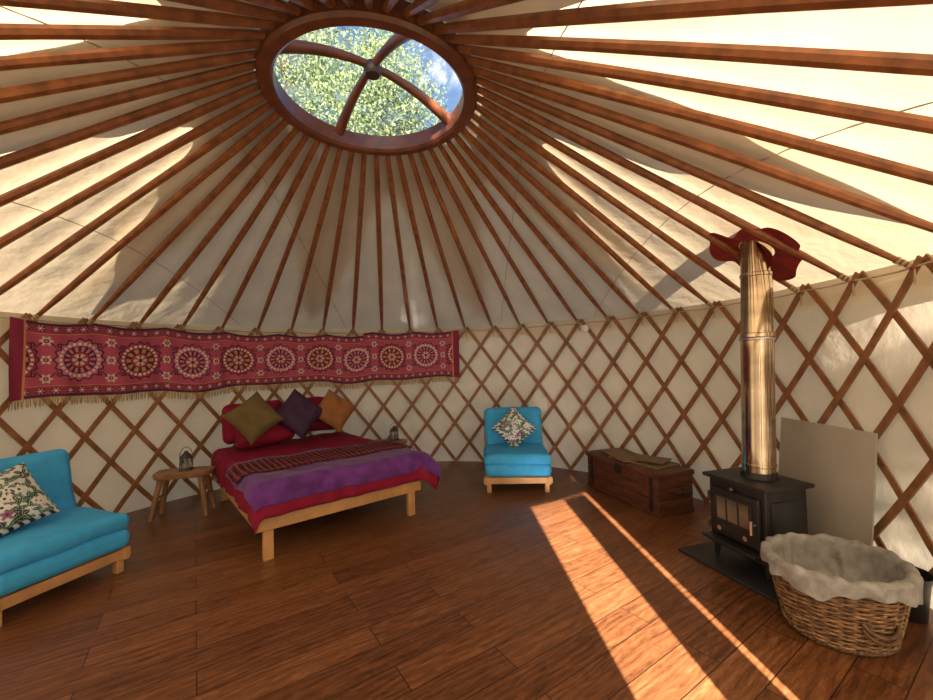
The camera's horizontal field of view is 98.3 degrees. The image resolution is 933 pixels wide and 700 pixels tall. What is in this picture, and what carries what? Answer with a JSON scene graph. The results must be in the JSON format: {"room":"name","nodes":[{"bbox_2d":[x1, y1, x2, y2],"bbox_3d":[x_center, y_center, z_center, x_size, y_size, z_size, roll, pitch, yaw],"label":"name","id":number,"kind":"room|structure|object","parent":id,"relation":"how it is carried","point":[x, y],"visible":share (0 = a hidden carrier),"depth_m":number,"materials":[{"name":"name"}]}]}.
{"room":"traditional dwelling","nodes":[
{"label":"traditional dwelling","id":0,"kind":"room"},
{"bbox_2d":[0,311,237,512],"bbox_3d":[-3.454,0.674,2.879,0.979,2.053,4.706,-2,-2,0],"label":"wall","id":1,"kind":"structure","parent":0,"point":[86,464],"depth_m":4.24,"materials":[{"name":"fabric"}]},
{"bbox_2d":[237,318,601,471],"bbox_3d":[-0.615,0.682,5.718,4.707,2.053,0.983,-2,-2,0],"label":"wall","id":2,"kind":"structure","parent":0,"point":[582,383],"depth_m":5.98,"materials":[{"name":"fabric"}]},
{"bbox_2d":[0,0,932,329],"bbox_3d":[-0.663,-1.117,2.930,6.766,1.716,6.766,-2,-2,0],"label":"ceiling","id":3,"kind":"structure","parent":0,"point":[907,29],"depth_m":3.08,"materials":[{"name":"fabric"}]},
{"bbox_2d":[0,461,932,699],"bbox_3d":[-0.588,1.663,2.847,6.680,0.120,6.680,-2,-2,0],"label":"floor","id":4,"kind":"structure","parent":0,"point":[574,590],"depth_m":2.38,"materials":[{"name":"brown wood"}]},
{"bbox_2d":[0,449,130,627],"bbox_3d":[-3.037,1.219,2.810,0.865,0.896,0.790,-2,-2,16],"label":"sofa","id":5,"kind":"object","parent":4,"relation":"on","point":[39,556],"visible":0.94,"depth_m":2.77,"materials":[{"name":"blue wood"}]},
{"bbox_2d":[0,462,60,536],"bbox_3d":[-3.079,1.014,2.673,0.288,0.442,0.499,-2,-2,13],"label":"patterned cushion","id":6,"kind":"object","parent":5,"relation":"on","point":[23,502],"visible":1,"depth_m":2.72,"materials":[{"name":"multicoloured fabric"}]},
{"bbox_2d":[147,466,216,521],"bbox_3d":[-2.936,1.481,4.201,0.552,0.459,0.284,-1,-2,-14],"label":"wooden stool","id":7,"kind":"object","parent":4,"relation":"on","point":[161,477],"visible":0.97,"depth_m":4.15,"materials":[{"name":"brown wood"}]},
{"bbox_2d":[178,447,193,470],"bbox_3d":[-2.930,1.131,4.220,0.133,0.239,0.133,-1,-2,-20],"label":"candle lantern","id":8,"kind":"object","parent":7,"relation":"on","point":[186,463],"visible":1,"depth_m":4.18,"materials":[{"name":"metal"}]},
{"bbox_2d":[211,432,440,560],"bbox_3d":[-1.559,1.347,4.311,1.817,0.645,2.082,0,-2,-40],"label":"bed","id":9,"kind":"object","parent":4,"relation":"on","point":[273,486],"visible":0.98,"depth_m":3.63,"materials":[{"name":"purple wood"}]},
{"bbox_2d":[220,400,282,442],"bbox_3d":[-2.488,0.828,4.725,0.674,0.444,0.290,0,-2,-41],"label":"bed pillow","id":10,"kind":"object","parent":9,"relation":"on","point":[226,426],"visible":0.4,"depth_m":4.50,"materials":[{"name":"fabric"}]},
{"bbox_2d":[222,392,284,444],"bbox_3d":[-2.295,0.728,4.365,0.278,0.552,0.572,-3,-2,37],"label":"cushion","id":11,"kind":"object","parent":9,"relation":"on","point":[254,416],"visible":1,"depth_m":4.29,"materials":[{"name":"green fabric"}]},
{"bbox_2d":[231,423,294,448],"bbox_3d":[-2.324,0.905,4.636,0.635,0.410,0.232,-4,-35,-42],"label":"bed pillow","id":12,"kind":"object","parent":9,"relation":"on","point":[278,433],"depth_m":4.52,"materials":[{"name":"red fabric"}]},
{"bbox_2d":[276,388,322,439],"bbox_3d":[-1.971,0.746,4.740,0.599,0.584,0.294,-1,-2,-13],"label":"cushion","id":13,"kind":"object","parent":9,"relation":"on","point":[300,413],"visible":0.94,"depth_m":4.67,"materials":[{"name":"purple fabric"}]},
{"bbox_2d":[308,398,333,431],"bbox_3d":[-1.929,0.831,5.223,0.675,0.440,0.306,0,-2,-42],"label":"bed pillow","id":14,"kind":"object","parent":9,"relation":"on","point":[319,425],"visible":0.11,"depth_m":5.13,"materials":[{"name":"fabric"}]},
{"bbox_2d":[226,441,440,512],"bbox_3d":[-1.207,1.192,3.902,1.804,0.347,0.997,0,-2,-40],"label":"blanket","id":15,"kind":"object","parent":9,"relation":"on","point":[322,480],"depth_m":3.56,"materials":[{"name":"purple fabric"}]},
{"bbox_2d":[318,389,356,431],"bbox_3d":[-1.641,0.750,5.015,0.549,0.532,0.274,-1,-2,-15],"label":"cushion","id":16,"kind":"object","parent":9,"relation":"on","point":[336,410],"visible":0.94,"depth_m":4.95,"materials":[{"name":"orange fabric"}]},
{"bbox_2d":[375,439,406,443],"bbox_3d":[-1.095,1.501,5.779,0.497,0.414,0.255,-2,-2,0],"label":"wooden stool","id":17,"kind":"object","parent":4,"relation":"on","point":[404,441],"visible":0.23,"depth_m":5.76,"materials":[{"name":"brown wood"}]},
{"bbox_2d":[389,423,398,440],"bbox_3d":[-1.039,1.166,5.788,0.139,0.249,0.139,-2,-2,0],"label":"candle lantern","id":18,"kind":"object","parent":17,"relation":"on","point":[394,436],"visible":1,"depth_m":5.75,"materials":[{"name":"metal"}]},
{"bbox_2d":[484,406,552,492],"bbox_3d":[0.598,1.186,4.971,0.784,0.897,0.866,-2,-2,3],"label":"chair","id":19,"kind":"object","parent":4,"relation":"on","point":[529,462],"visible":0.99,"depth_m":4.59,"materials":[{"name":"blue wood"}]},
{"bbox_2d":[491,406,536,446],"bbox_3d":[0.585,0.965,4.991,0.531,0.531,0.244,-2,-2,23],"label":"patterned cushion","id":20,"kind":"object","parent":19,"relation":"on","point":[513,427],"visible":0.99,"depth_m":4.93,"materials":[{"name":"multicoloured fabric"}]},
{"bbox_2d":[586,448,693,517],"bbox_3d":[1.808,1.353,4.330,0.460,0.448,1.178,-1,-2,-19],"label":"wooden trunk","id":21,"kind":"object","parent":4,"relation":"on","point":[660,487],"visible":1,"depth_m":4.00,"materials":[{"name":"brown wood"}]},
{"bbox_2d":[678,541,793,603],"bbox_3d":[2.052,1.521,2.864,0.640,0.020,0.740,-1,-2,-18],"label":"plate","id":22,"kind":"object","parent":4,"relation":"on","point":[731,564],"visible":0.52,"depth_m":2.83,"materials":[{"name":"stone"}]},
{"bbox_2d":[702,467,814,580],"bbox_3d":[2.042,1.190,2.876,0.495,0.640,0.500,-1,-2,-15],"label":"wood stove","id":23,"kind":"object","parent":22,"relation":"on","point":[747,508],"visible":0.82,"depth_m":2.72,"materials":[{"name":"black metal"}]},
{"bbox_2d":[739,240,777,473],"bbox_3d":[2.157,-0.512,2.945,0.342,2.756,0.340,0,-2,-44],"label":"flue pipe","id":24,"kind":"object","parent":23,"relation":"on","point":[757,338],"visible":0.75,"depth_m":2.85,"materials":[{"name":"metal"}]},
{"bbox_2d":[778,417,877,545],"bbox_3d":[2.556,1.028,2.919,0.114,0.976,0.760,-2,-2,-1],"label":"board","id":25,"kind":"object","parent":4,"relation":"on","point":[841,463],"visible":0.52,"depth_m":2.81,"materials":[{"name":"grey metal"}]},
{"bbox_2d":[760,532,923,656],"bbox_3d":[2.011,1.308,2.199,0.702,0.403,0.619,-1,-2,-8],"label":"wicker basket","id":26,"kind":"object","parent":4,"relation":"on","point":[853,597],"visible":1,"depth_m":2.05,"materials":[{"name":"wicker"}]},
{"bbox_2d":[908,566,932,623],"bbox_3d":[2.493,1.356,2.288,0.232,0.290,0.234,-2,-2,10],"label":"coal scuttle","id":27,"kind":"object","parent":4,"relation":"on","point":[920,614],"visible":0.25,"depth_m":2.21,"materials":[{"name":"black metal"}]},
{"bbox_2d":[0,253,932,573],"bbox_3d":[-0.618,0.583,2.879,6.578,2.032,6.578,-2,-2,0],"label":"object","id":28,"kind":"structure","parent":0,"point":[898,402],"depth_m":4.12,"materials":[{"name":"brown wood"}]},
{"bbox_2d":[8,317,459,411],"bbox_3d":[-2.244,0.496,5.095,4.580,0.152,0.995,0,-2,-36],"label":"tapestry","id":29,"kind":"object","parent":28,"relation":"hanging from","point":[46,360],"depth_m":4.79},
{"bbox_2d":[0,0,932,335],"bbox_3d":[-0.662,-1.079,2.929,6.466,1.622,6.466,-2,-2,0],"label":"poles","id":30,"kind":"object","parent":28,"relation":"on","point":[919,64],"visible":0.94,"depth_m":2.38,"materials":[{"name":"brown wood"}]},
{"bbox_2d":[255,0,476,155],"bbox_3d":[-0.686,-1.954,2.955,1.524,0.310,1.524,-2,-2,0],"label":"ring","id":31,"kind":"object","parent":30,"relation":"attached to","point":[282,39],"visible":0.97,"depth_m":2.79,"materials":[{"name":"brown wood"}]},
{"bbox_2d":[581,324,588,331],"bbox_3d":[1.546,-0.284,5.273,0.104,0.104,0.030,-3,-2,43],"label":"smoke detector","id":32,"kind":"object","parent":30,"relation":"attached to","point":[584,328],"visible":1,"depth_m":5.26,"materials":[{"name":"white plastic"}]},
{"bbox_2d":[709,227,801,280],"bbox_3d":[2.102,-0.704,2.961,0.580,0.368,0.583,-3,-2,39],"label":"flashing","id":33,"kind":"object","parent":30,"relation":"attached to","point":[785,265],"visible":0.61,"depth_m":2.92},
{"bbox_2d":[0,261,932,333],"bbox_3d":[-0.643,-0.369,2.908,6.524,0.022,6.524,-2,-2,0],"label":"band","id":34,"kind":"object","parent":28,"relation":"attached to","point":[929,262],"visible":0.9,"depth_m":4.17,"materials":[{"name":"fabric"}]},
{"bbox_2d":[598,254,932,608],"bbox_3d":[2.155,0.518,2.740,1.098,2.053,4.936,-2,-2,3],"label":"wall","id":35,"kind":"structure","parent":0,"point":[895,356],"depth_m":3.17,"materials":[{"name":"fabric"}]},
{"label":"outside","id":36,"kind":"structure","parent":0,"visible":0},
{"label":"ground","id":37,"kind":"structure","parent":36,"visible":0},
{"bbox_2d":[274,26,456,135],"bbox_3d":[-4.911,-5.780,12.887,9.795,15.866,7.585,-1,-2,-18],"label":"leafy tree","id":38,"kind":"object","parent":37,"relation":"on","point":[373,113],"visible":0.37,"depth_m":12.10,"materials":[{"name":"green plant"}]}
]}

